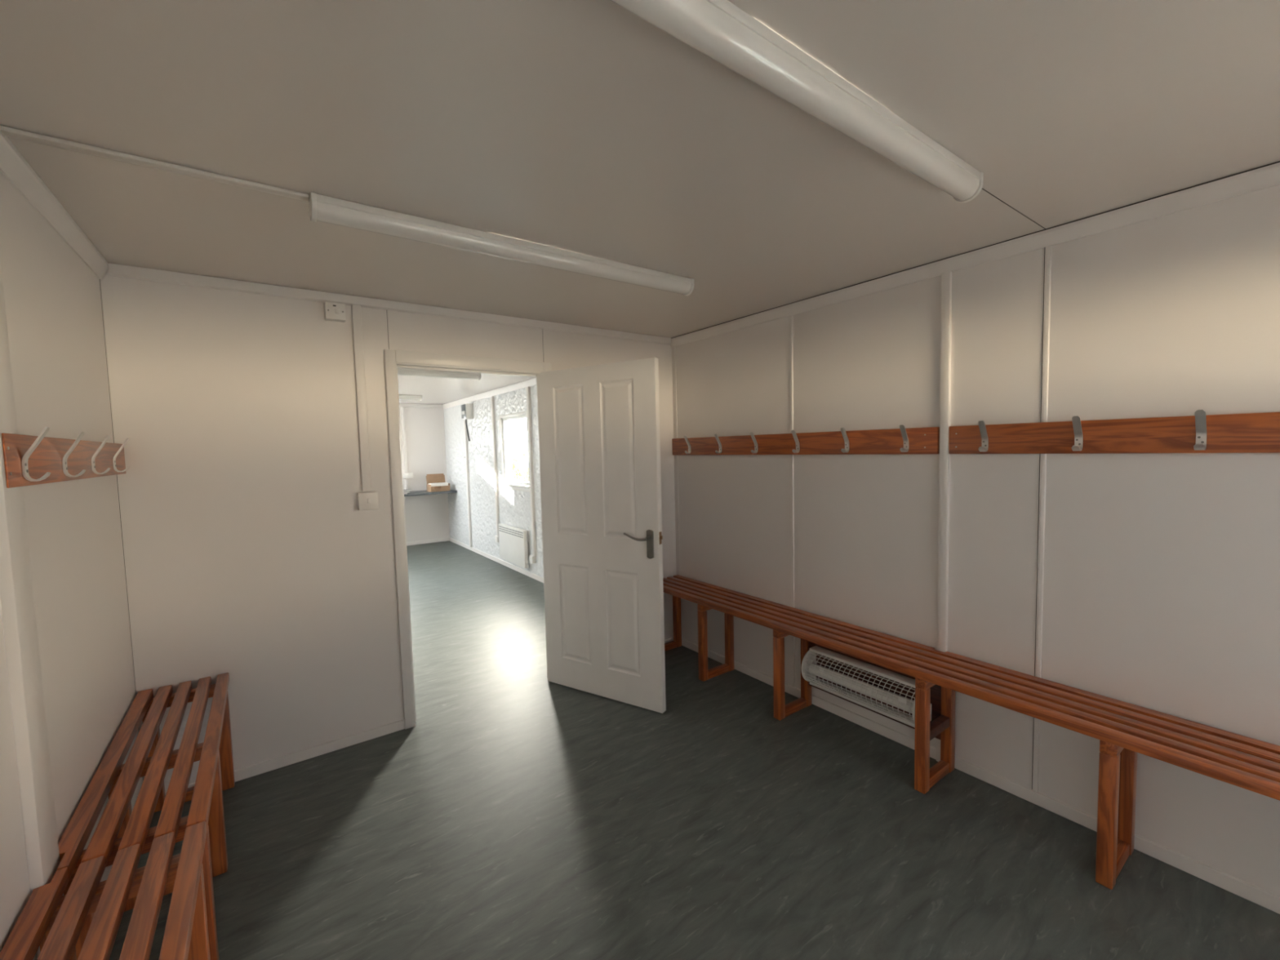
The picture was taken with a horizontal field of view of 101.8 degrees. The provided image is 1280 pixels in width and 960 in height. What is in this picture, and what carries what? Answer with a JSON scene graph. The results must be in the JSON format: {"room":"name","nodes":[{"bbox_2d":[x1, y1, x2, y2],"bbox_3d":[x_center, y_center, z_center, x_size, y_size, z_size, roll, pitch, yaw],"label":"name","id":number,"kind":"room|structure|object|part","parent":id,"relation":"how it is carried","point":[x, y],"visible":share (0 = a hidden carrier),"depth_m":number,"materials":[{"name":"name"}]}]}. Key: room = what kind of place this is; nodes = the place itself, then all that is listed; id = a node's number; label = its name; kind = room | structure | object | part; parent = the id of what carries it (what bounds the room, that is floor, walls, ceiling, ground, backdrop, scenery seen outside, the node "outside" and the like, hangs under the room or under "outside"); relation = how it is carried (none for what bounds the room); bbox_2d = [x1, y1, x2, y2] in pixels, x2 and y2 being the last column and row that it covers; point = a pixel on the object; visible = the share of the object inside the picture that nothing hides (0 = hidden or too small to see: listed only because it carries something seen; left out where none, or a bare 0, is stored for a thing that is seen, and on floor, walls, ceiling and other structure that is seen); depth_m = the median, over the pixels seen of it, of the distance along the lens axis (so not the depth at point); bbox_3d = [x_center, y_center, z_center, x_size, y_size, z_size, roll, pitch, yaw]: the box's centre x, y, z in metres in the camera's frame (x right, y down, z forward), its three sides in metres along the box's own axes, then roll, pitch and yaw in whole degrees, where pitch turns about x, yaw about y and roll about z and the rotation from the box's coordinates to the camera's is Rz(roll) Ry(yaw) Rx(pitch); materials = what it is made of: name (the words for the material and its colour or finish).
{"room":"changing room","nodes":[
{"label":"changing room","id":0,"kind":"room"},
{"bbox_2d":[0,171,143,959],"bbox_3d":[-2.599,0.207,2.721,0.066,2.380,10.610,-4,4,-36],"label":"wall","id":1,"kind":"structure","parent":0,"point":[54,307],"depth_m":1.54,"materials":[{"name":"white paint"}]},
{"bbox_2d":[0,258,63,958],"bbox_3d":[-1.447,0.345,1.215,0.023,2.235,0.116,-4,4,-36],"label":"wall trim strip","id":2,"kind":"object","parent":1,"relation":"attached to","point":[16,591],"visible":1,"depth_m":1.20,"materials":[{"name":"white plastic"}]},
{"bbox_2d":[0,131,108,279],"bbox_3d":[-0.823,-0.761,0.251,0.030,0.068,4.600,-4,4,-36],"label":"trim","id":3,"kind":"structure","parent":1,"relation":"attached to","point":[13,165],"depth_m":1.53,"materials":[{"name":"white plastic"}]},
{"bbox_2d":[1,426,128,488],"bbox_3d":[-1.769,-0.076,1.670,0.069,0.141,1.236,-4,4,-36],"label":"rail","id":4,"kind":"object","parent":1,"relation":"attached to","point":[28,460],"visible":1,"depth_m":1.44,"materials":[{"name":"brown wood"}]},
{"bbox_2d":[100,262,676,795],"bbox_3d":[-0.960,0.146,3.059,2.990,2.380,0.082,-4,4,-36],"label":"wall","id":5,"kind":"structure","parent":0,"point":[251,555],"depth_m":2.47,"materials":[{"name":"white paint"}]},
{"bbox_2d":[324,302,346,322],"bbox_3d":[-1.504,-0.829,2.565,0.086,0.080,0.053,-4,4,-36],"label":"switch","id":6,"kind":"object","parent":5,"relation":"attached to","point":[335,312],"visible":1,"depth_m":2.55,"materials":[{"name":"white plastic"}]},
{"bbox_2d":[351,304,371,491],"bbox_3d":[-1.424,-0.413,2.660,0.041,0.944,0.022,-4,4,-36],"label":"cable trunking","id":7,"kind":"object","parent":5,"relation":"attached to","point":[356,309],"visible":1,"depth_m":2.65,"materials":[{"name":"white plastic"}]},
{"bbox_2d":[356,491,378,510],"bbox_3d":[-1.403,0.108,2.681,0.090,0.090,0.051,-4,4,-36],"label":"light switch","id":8,"kind":"object","parent":5,"relation":"attached to","point":[366,500],"visible":1,"depth_m":2.66,"materials":[{"name":"white plastic"}]},
{"bbox_2d":[383,349,551,728],"bbox_3d":[-0.947,0.311,3.089,0.956,2.046,0.098,-4,4,-36],"label":"door frame","id":9,"kind":"structure","parent":5,"relation":"attached to","point":[393,359],"depth_m":2.81,"materials":[{"name":"white paint"}]},
{"bbox_3d":[-1.290,0.338,2.793,0.052,2.046,0.020,-4,4,-36],"label":"architrave","id":10,"kind":"part","parent":9,"relation":"part of","materials":[{"name":"white paint"}]},
{"bbox_3d":[-0.950,-0.676,2.994,0.848,0.064,0.020,-4,4,-36],"label":"architrave","id":11,"kind":"part","parent":9,"relation":"part of","materials":[{"name":"white paint"}]},
{"bbox_3d":[-0.559,0.287,3.320,0.056,2.046,0.020,-4,4,-36],"label":"architrave","id":12,"kind":"part","parent":9,"relation":"part of","materials":[{"name":"white paint"}]},
{"bbox_2d":[536,357,666,713],"bbox_3d":[-0.249,0.320,3.102,0.873,1.976,0.143,1,4,32],"label":"door","id":13,"kind":"structure","parent":5,"relation":"in","point":[599,439],"depth_m":3.05,"materials":[{"name":"white paint"}]},
{"bbox_3d":[-0.017,0.316,2.902,0.159,0.040,0.047,1,4,32],"label":"lever","id":14,"kind":"part","parent":13,"relation":"part of","materials":[{"name":"grey metal"}]},
{"bbox_3d":[0.056,0.356,2.887,0.040,0.164,0.009,1,4,32],"label":"handle","id":15,"kind":"part","parent":13,"relation":"part of","materials":[{"name":"grey metal"}]},
{"bbox_2d":[664,637,673,643],"bbox_3d":[-0.114,1.252,3.692,0.980,0.052,0.012,-4,4,-36],"label":"baseboard","id":16,"kind":"structure","parent":5,"relation":"attached to","point":[672,638],"depth_m":3.92,"materials":[{"name":"white plastic"}]},
{"bbox_2d":[399,406,449,542],"bbox_3d":[-4.496,-0.072,7.931,3.120,2.380,0.065,-4,4,-36],"label":"wall","id":17,"kind":"structure","parent":0,"point":[427,517],"depth_m":8.57,"materials":[{"name":"white paint"}]},
{"bbox_2d":[401,406,408,488],"bbox_3d":[-3.784,-0.493,8.376,0.040,1.360,0.020,-4,4,-36],"label":"cable trunking","id":18,"kind":"object","parent":17,"relation":"attached to","point":[402,407],"visible":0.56,"depth_m":8.36,"materials":[{"name":"white plastic"}]},
{"bbox_2d":[403,472,413,478],"bbox_3d":[-3.749,-0.070,8.403,0.146,0.086,0.048,-4,4,-36],"label":"outlet","id":19,"kind":"object","parent":17,"relation":"attached to","point":[408,475],"visible":0.86,"depth_m":8.39,"materials":[{"name":"white plastic"}]},
{"bbox_2d":[399,403,442,408],"bbox_3d":[-4.507,-1.150,7.824,2.968,0.055,0.018,-4,4,-36],"label":"trim","id":20,"kind":"structure","parent":17,"relation":"attached to","point":[405,405],"depth_m":8.48,"materials":[{"name":"white plastic"}]},
{"bbox_2d":[406,537,448,546],"bbox_3d":[-4.450,1.089,7.969,2.978,0.056,0.012,-4,4,-36],"label":"baseboard","id":21,"kind":"structure","parent":17,"relation":"attached to","point":[442,540],"depth_m":8.63,"materials":[{"name":"white plastic"}]},
{"bbox_2d":[404,489,457,499],"bbox_3d":[-4.064,0.273,7.879,2.389,0.096,0.549,-4,4,-36],"label":"wall shelf","id":22,"kind":"object","parent":17,"relation":"attached to","point":[413,492],"visible":0.22,"depth_m":8.15,"materials":[{"name":"grey plastic"}]},
{"bbox_2d":[404,489,457,496],"bbox_3d":[-4.065,0.244,7.877,2.389,0.038,0.549,-4,4,-36],"label":"countertop","id":23,"kind":"structure","parent":22,"relation":"on","point":[414,492],"depth_m":8.16,"materials":[{"name":"grey laminate"}]},
{"bbox_2d":[426,473,450,492],"bbox_3d":[-3.231,0.041,8.329,0.300,0.271,0.268,-4,5,-39],"label":"cardboard box","id":24,"kind":"object","parent":22,"relation":"on","point":[435,482],"visible":1,"depth_m":8.33,"materials":[{"name":"brown cardboard"}]},
{"bbox_3d":[-3.305,-0.009,8.417,0.292,0.135,0.004,-4,-5,-39],"label":"lid","id":25,"kind":"part","parent":24,"relation":"part of","materials":[{"name":"brown cardboard"}]},
{"bbox_2d":[0,0,1279,404],"bbox_3d":[-1.391,-1.026,3.542,3.120,0.081,10.740,-4,4,-36],"label":"ceiling","id":26,"kind":"structure","parent":0,"point":[588,127],"depth_m":1.32,"materials":[{"name":"grey paint"}]},
{"bbox_2d":[0,124,309,201],"bbox_3d":[-1.272,-0.851,1.421,0.622,0.012,0.034,-4,4,-36],"label":"cable trunking","id":27,"kind":"object","parent":26,"relation":"attached to","point":[6,131],"visible":1,"depth_m":1.38,"materials":[{"name":"white plastic"}]},
{"bbox_2d":[399,395,422,400],"bbox_3d":[-3.695,-1.101,6.831,1.555,0.068,0.082,-4,4,-36],"label":"strip light","id":28,"kind":"object","parent":26,"relation":"attached to","point":[417,397],"visible":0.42,"depth_m":7.17,"materials":[{"name":"plastic"}]},
{"bbox_2d":[399,396,420,400],"bbox_3d":[-3.695,-1.091,6.832,1.527,0.042,0.074,-4,4,-36],"label":"diffuser","id":29,"kind":"object","parent":28,"relation":"attached to","point":[418,398],"depth_m":7.17,"materials":[{"name":"white plastic"}]},
{"bbox_2d":[397,368,480,380],"bbox_3d":[-2.266,-1.012,4.861,1.555,0.068,0.082,-4,4,-36],"label":"strip light","id":30,"kind":"object","parent":26,"relation":"attached to","point":[401,371],"visible":0.43,"depth_m":5.05,"materials":[{"name":"plastic"}]},
{"bbox_2d":[308,191,693,295],"bbox_3d":[-0.393,-0.884,2.064,1.550,0.068,0.082,-4,4,-36],"label":"strip light","id":31,"kind":"object","parent":26,"relation":"attached to","point":[322,208],"visible":1,"depth_m":1.89,"materials":[{"name":"plastic"}]},
{"bbox_2d":[609,0,983,202],"bbox_3d":[0.376,-0.845,1.140,1.560,0.068,0.082,-4,4,-36],"label":"strip light","id":32,"kind":"object","parent":26,"relation":"attached to","point":[720,30],"visible":1,"depth_m":1.08,"materials":[{"name":"plastic"}]},
{"bbox_2d":[109,540,1279,959],"bbox_3d":[-1.333,1.348,3.691,3.120,0.080,10.740,-4,4,-36],"label":"floor","id":33,"kind":"structure","parent":0,"point":[522,815],"depth_m":1.97,"materials":[{"name":"laminate"}]},
{"bbox_2d":[0,821,210,959],"bbox_3d":[-0.713,1.229,0.538,0.303,0.520,1.991,-4,4,-36],"label":"bench","id":34,"kind":"object","parent":33,"relation":"on","point":[50,920],"visible":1,"depth_m":1.17,"materials":[{"name":"brown wood"}]},
{"bbox_3d":[-1.348,1.243,1.218,0.045,0.439,0.045,-4,4,-36],"label":"post","id":35,"kind":"part","parent":34,"relation":"part of","materials":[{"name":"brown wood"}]},
{"bbox_3d":[-1.258,0.995,1.273,0.283,0.045,0.045,-4,4,-36],"label":"rail","id":36,"kind":"part","parent":34,"relation":"part of","materials":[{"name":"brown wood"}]},
{"bbox_3d":[-1.156,1.229,1.357,0.045,0.439,0.045,-4,4,-36],"label":"post","id":37,"kind":"part","parent":34,"relation":"part of","materials":[{"name":"brown wood"}]},
{"bbox_2d":[57,672,235,959],"bbox_3d":[-1.652,1.171,1.831,0.303,0.520,1.198,-4,4,-36],"label":"bench","id":38,"kind":"object","parent":33,"relation":"on","point":[152,753],"visible":0.8,"depth_m":1.67,"materials":[{"name":"brown wood"}]},
{"bbox_3d":[-1.452,1.236,1.360,0.045,0.439,0.045,-4,4,-36],"label":"post","id":39,"kind":"part","parent":38,"relation":"part of","materials":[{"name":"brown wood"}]},
{"bbox_3d":[-1.728,1.219,1.741,0.045,0.439,0.045,-4,4,-36],"label":"post","id":40,"kind":"part","parent":38,"relation":"part of","materials":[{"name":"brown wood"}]},
{"bbox_3d":[-1.361,0.988,1.415,0.283,0.045,0.045,-4,4,-36],"label":"rail","id":41,"kind":"part","parent":38,"relation":"part of","materials":[{"name":"brown wood"}]},
{"bbox_3d":[-2.080,1.198,2.226,0.045,0.439,0.045,-4,4,-36],"label":"post","id":42,"kind":"part","parent":38,"relation":"part of","materials":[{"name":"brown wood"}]},
{"bbox_3d":[-1.638,0.971,1.796,0.283,0.045,0.045,-4,4,-36],"label":"rail","id":43,"kind":"part","parent":38,"relation":"part of","materials":[{"name":"brown wood"}]},
{"bbox_3d":[-1.627,1.409,1.823,0.193,0.045,0.037,-4,4,-36],"label":"rail","id":44,"kind":"part","parent":38,"relation":"part of","materials":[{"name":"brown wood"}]},
{"bbox_3d":[-1.978,1.388,2.308,0.193,0.045,0.037,-4,4,-36],"label":"rail","id":45,"kind":"part","parent":38,"relation":"part of","materials":[{"name":"brown wood"}]},
{"bbox_3d":[-1.989,0.950,2.280,0.283,0.045,0.045,-4,4,-36],"label":"rail","id":46,"kind":"part","parent":38,"relation":"part of","materials":[{"name":"brown wood"}]},
{"bbox_3d":[-1.259,1.223,1.500,0.045,0.439,0.045,-4,4,-36],"label":"post","id":47,"kind":"part","parent":38,"relation":"part of","materials":[{"name":"brown wood"}]},
{"bbox_3d":[-1.535,1.206,1.881,0.045,0.439,0.045,-4,4,-36],"label":"post","id":48,"kind":"part","parent":38,"relation":"part of","materials":[{"name":"brown wood"}]},
{"bbox_3d":[-1.887,1.184,2.365,0.045,0.439,0.045,-4,4,-36],"label":"post","id":49,"kind":"part","parent":38,"relation":"part of","materials":[{"name":"brown wood"}]},
{"bbox_2d":[662,574,1279,889],"bbox_3d":[1.394,1.068,2.174,0.303,0.535,4.175,-4,4,-36],"label":"bench","id":50,"kind":"object","parent":33,"relation":"on","point":[1123,730],"visible":0.83,"depth_m":2.04,"materials":[{"name":"brown wood"}]},
{"bbox_3d":[0.188,1.238,3.856,0.193,0.045,0.037,-4,4,-36],"label":"rail","id":51,"kind":"part","parent":50,"relation":"part of","materials":[{"name":"brown wood"}]},
{"bbox_3d":[0.279,1.027,3.913,0.045,0.454,0.045,-4,4,-36],"label":"post","id":52,"kind":"part","parent":50,"relation":"part of","materials":[{"name":"brown wood"}]},
{"bbox_3d":[0.404,1.060,3.337,0.045,0.454,0.045,-4,4,-36],"label":"post","id":53,"kind":"part","parent":50,"relation":"part of","materials":[{"name":"brown wood"}]},
{"bbox_3d":[0.494,0.804,3.391,0.283,0.045,0.045,-4,4,-36],"label":"rail","id":54,"kind":"part","parent":50,"relation":"part of","materials":[{"name":"brown wood"}]},
{"bbox_3d":[0.505,1.257,3.419,0.193,0.045,0.037,-4,4,-36],"label":"rail","id":55,"kind":"part","parent":50,"relation":"part of","materials":[{"name":"brown wood"}]},
{"bbox_3d":[0.596,1.046,3.476,0.045,0.454,0.045,-4,4,-36],"label":"post","id":56,"kind":"part","parent":50,"relation":"part of","materials":[{"name":"brown wood"}]},
{"bbox_3d":[0.760,1.082,2.845,0.045,0.454,0.045,-4,4,-36],"label":"post","id":57,"kind":"part","parent":50,"relation":"part of","materials":[{"name":"brown wood"}]},
{"bbox_3d":[0.851,0.826,2.899,0.283,0.045,0.045,-4,4,-36],"label":"rail","id":58,"kind":"part","parent":50,"relation":"part of","materials":[{"name":"brown wood"}]},
{"bbox_3d":[0.862,1.279,2.928,0.193,0.045,0.037,-4,4,-36],"label":"rail","id":59,"kind":"part","parent":50,"relation":"part of","materials":[{"name":"brown wood"}]},
{"bbox_3d":[0.953,1.069,2.984,0.045,0.454,0.045,-4,4,-36],"label":"post","id":60,"kind":"part","parent":50,"relation":"part of","materials":[{"name":"brown wood"}]},
{"bbox_3d":[1.209,1.109,2.227,0.045,0.454,0.045,-4,4,-36],"label":"post","id":61,"kind":"part","parent":50,"relation":"part of","materials":[{"name":"brown wood"}]},
{"bbox_3d":[1.299,0.854,2.281,0.283,0.045,0.045,-4,4,-36],"label":"rail","id":62,"kind":"part","parent":50,"relation":"part of","materials":[{"name":"brown wood"}]},
{"bbox_3d":[1.310,1.307,2.309,0.193,0.045,0.037,-4,4,-36],"label":"rail","id":63,"kind":"part","parent":50,"relation":"part of","materials":[{"name":"brown wood"}]},
{"bbox_3d":[1.402,1.096,2.366,0.045,0.454,0.045,-4,4,-36],"label":"post","id":64,"kind":"part","parent":50,"relation":"part of","materials":[{"name":"brown wood"}]},
{"bbox_3d":[1.563,1.131,1.739,0.045,0.454,0.045,-4,4,-36],"label":"post","id":65,"kind":"part","parent":50,"relation":"part of","materials":[{"name":"brown wood"}]},
{"bbox_3d":[1.654,0.876,1.793,0.283,0.045,0.045,-4,4,-36],"label":"rail","id":66,"kind":"part","parent":50,"relation":"part of","materials":[{"name":"brown wood"}]},
{"bbox_3d":[1.665,1.329,1.821,0.193,0.045,0.037,-4,4,-36],"label":"rail","id":67,"kind":"part","parent":50,"relation":"part of","materials":[{"name":"brown wood"}]},
{"bbox_3d":[1.756,1.118,1.878,0.045,0.454,0.045,-4,4,-36],"label":"post","id":68,"kind":"part","parent":50,"relation":"part of","materials":[{"name":"brown wood"}]},
{"bbox_2d":[443,184,1279,896],"bbox_3d":[-0.129,0.035,4.505,0.071,2.380,10.610,-4,4,-36],"label":"wall","id":69,"kind":"structure","parent":0,"point":[1148,580],"depth_m":2.08,"materials":[{"name":"white paint"}]},
{"bbox_2d":[461,403,473,419],"bbox_3d":[-2.509,-0.994,7.548,0.119,0.216,0.200,-4,4,-36],"label":"box","id":70,"kind":"object","parent":69,"relation":"attached to","point":[467,409],"visible":1,"depth_m":7.48,"materials":[{"name":"white plastic"}]},
{"bbox_2d":[465,419,470,440],"bbox_3d":[-2.528,-0.733,7.642,0.029,0.324,0.082,0,4,17],"label":"cord","id":71,"kind":"object","parent":70,"relation":"hanging from","point":[465,420],"visible":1,"depth_m":7.62,"materials":[{"name":"black plastic"}]},
{"bbox_2d":[463,420,472,547],"bbox_3d":[-2.594,0.064,7.843,0.030,1.914,0.060,-4,4,-36],"label":"cable trunking","id":72,"kind":"object","parent":69,"relation":"attached to","point":[464,424],"visible":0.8,"depth_m":7.82,"materials":[{"name":"white plastic"}]},
{"bbox_2d":[442,377,536,408],"bbox_3d":[-1.556,-1.117,6.299,0.022,0.075,5.950,-4,4,-36],"label":"trim","id":73,"kind":"structure","parent":69,"relation":"attached to","point":[531,382],"depth_m":6.76,"materials":[{"name":"white plastic"}]},
{"bbox_2d":[490,395,499,536],"bbox_3d":[-1.913,-0.177,6.877,0.030,1.845,0.045,-4,4,-36],"label":"cable trunking","id":74,"kind":"object","parent":69,"relation":"attached to","point":[491,397],"visible":0.86,"depth_m":6.86,"materials":[{"name":"white plastic"}]},
{"bbox_2d":[448,537,543,582],"bbox_3d":[-1.494,1.112,6.437,0.012,0.056,5.938,-4,4,-36],"label":"baseboard","id":75,"kind":"structure","parent":69,"relation":"attached to","point":[529,574],"depth_m":6.90,"materials":[{"name":"white plastic"}]},
{"bbox_2d":[494,535,498,542],"bbox_3d":[-1.901,0.786,6.938,0.048,0.086,0.086,-4,4,-36],"label":"outlet","id":76,"kind":"object","parent":69,"relation":"attached to","point":[496,537],"visible":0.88,"depth_m":6.91,"materials":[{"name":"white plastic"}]},
{"bbox_2d":[497,523,528,568],"bbox_3d":[-1.575,0.804,6.471,0.069,0.450,0.810,-4,4,-36],"label":"heater","id":77,"kind":"object","parent":69,"relation":"attached to","point":[513,540],"visible":1,"depth_m":6.38,"materials":[{"name":"white metal"}]},
{"bbox_2d":[498,525,523,537],"bbox_3d":[-1.603,0.639,6.436,0.002,0.066,0.759,-4,4,-36],"label":"grille","id":78,"kind":"object","parent":77,"relation":"attached to","point":[514,532],"depth_m":6.42,"materials":[{"name":"grey plastic"}]},
{"bbox_2d":[499,410,529,492],"bbox_3d":[-1.519,-0.343,6.364,0.095,0.940,0.895,-4,4,-36],"label":"window","id":79,"kind":"structure","parent":69,"relation":"in","point":[508,485],"depth_m":6.59,"materials":[{"name":"white plastic"}]},
{"bbox_3d":[-1.726,-0.378,6.687,0.048,0.830,0.036,-4,4,-36],"label":"frame","id":80,"kind":"part","parent":79,"relation":"part of","materials":[{"name":"white plastic"}]},
{"bbox_3d":[-1.510,-0.760,6.351,0.048,0.036,0.733,-4,4,-36],"label":"frame","id":81,"kind":"part","parent":79,"relation":"part of","materials":[{"name":"white plastic"}]},
{"bbox_3d":[-1.528,0.069,6.376,0.049,0.034,0.895,-4,4,-36],"label":"sill","id":82,"kind":"part","parent":79,"relation":"part of","materials":[{"name":"white plastic"}]},
{"bbox_3d":[-1.523,0.107,6.381,0.016,0.041,0.865,-4,4,-36],"label":"sill","id":83,"kind":"part","parent":79,"relation":"part of","materials":[{"name":"white plastic"}]},
{"bbox_3d":[-1.491,0.032,6.401,0.048,0.036,0.733,-4,4,-36],"label":"frame","id":84,"kind":"part","parent":79,"relation":"part of","materials":[{"name":"white plastic"}]},
{"bbox_2d":[525,386,536,555],"bbox_3d":[-1.247,-0.089,5.964,0.030,1.940,0.050,-4,4,-36],"label":"cable trunking","id":85,"kind":"object","parent":69,"relation":"attached to","point":[528,390],"visible":1,"depth_m":5.95,"materials":[{"name":"white plastic"}]},
{"bbox_2d":[528,555,535,564],"bbox_3d":[-1.253,0.923,6.054,0.048,0.086,0.086,-4,4,-36],"label":"outlet","id":86,"kind":"object","parent":69,"relation":"attached to","point":[532,558],"visible":0.95,"depth_m":6.02,"materials":[{"name":"white plastic"}]},
{"bbox_3d":[-1.266,0.924,6.045,0.008,0.086,0.086,-4,4,-36],"label":"plate","id":87,"kind":"part","parent":86,"relation":"part of","materials":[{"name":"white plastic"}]},
{"bbox_2d":[671,424,939,455],"bbox_3d":[0.783,-0.221,3.110,0.069,0.141,1.888,-4,4,-36],"label":"rail","id":88,"kind":"object","parent":69,"relation":"attached to","point":[902,440],"visible":1,"depth_m":2.85,"materials":[{"name":"brown wood"}]},
{"bbox_2d":[800,644,931,727],"bbox_3d":[1.124,1.040,2.611,0.128,0.256,0.656,-4,4,-36],"label":"heater","id":89,"kind":"object","parent":69,"relation":"attached to","point":[886,691],"visible":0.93,"depth_m":2.63,"materials":[{"name":"white metal"}]},
{"bbox_3d":[1.159,1.036,2.667,0.005,0.256,0.600,-4,4,-36],"label":"plate","id":90,"kind":"part","parent":89,"relation":"part of","materials":[{"name":"white metal"}]},
{"bbox_2d":[936,271,951,761],"bbox_3d":[1.381,0.202,2.363,0.022,2.240,0.038,-4,4,-36],"label":"wall trim strip","id":91,"kind":"object","parent":69,"relation":"attached to","point":[946,277],"visible":0.76,"depth_m":2.34,"materials":[{"name":"white plastic"}]},
{"bbox_2d":[670,160,1279,346],"bbox_3d":[1.575,-0.931,1.984,0.022,0.062,4.600,-4,4,-36],"label":"trim","id":92,"kind":"structure","parent":69,"relation":"attached to","point":[1264,177],"depth_m":2.02,"materials":[{"name":"white plastic"}]},
{"bbox_2d":[681,638,1279,914],"bbox_3d":[1.638,1.307,2.122,0.012,0.052,4.588,-4,4,-36],"label":"baseboard","id":93,"kind":"structure","parent":69,"relation":"attached to","point":[1260,896],"depth_m":2.10,"materials":[{"name":"white plastic"}]},
{"bbox_2d":[948,408,1279,453],"bbox_3d":[1.924,-0.151,1.536,0.069,0.141,1.910,-4,4,-36],"label":"rail","id":94,"kind":"object","parent":69,"relation":"attached to","point":[1200,433],"visible":1,"depth_m":1.84,"materials":[{"name":"brown wood"}]},
{"label":"outside","id":95,"kind":"structure","parent":0,"visible":0},
{"bbox_2d":[508,463,528,480],"bbox_3d":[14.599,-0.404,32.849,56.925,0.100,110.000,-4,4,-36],"label":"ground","id":96,"kind":"structure","parent":95,"point":[520,464],"depth_m":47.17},
{"bbox_2d":[508,455,527,481],"bbox_3d":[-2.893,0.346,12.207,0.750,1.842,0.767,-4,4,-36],"label":"shrub","id":97,"kind":"object","parent":96,"relation":"on","point":[513,464],"visible":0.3,"depth_m":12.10,"materials":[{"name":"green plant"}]},
{"bbox_3d":[-2.872,0.520,12.204,0.234,1.493,0.398,0,4,26],"label":"stem","id":98,"kind":"part","parent":97,"relation":"part of","materials":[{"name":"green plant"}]},
{"bbox_2d":[520,453,526,480],"bbox_3d":[-2.818,0.290,12.698,0.120,1.880,0.120,-4,4,-36],"label":"timber post","id":99,"kind":"object","parent":96,"relation":"on","point":[523,464],"visible":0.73,"depth_m":12.62,"materials":[{"name":"wood"}]},
{"bbox_2d":[526,466,528,481],"bbox_3d":[-2.801,0.416,13.460,0.639,1.546,0.707,-4,4,-36],"label":"shrub","id":100,"kind":"object","parent":96,"relation":"on","point":[527,478],"visible":0.04,"depth_m":13.34,"materials":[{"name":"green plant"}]}
]}

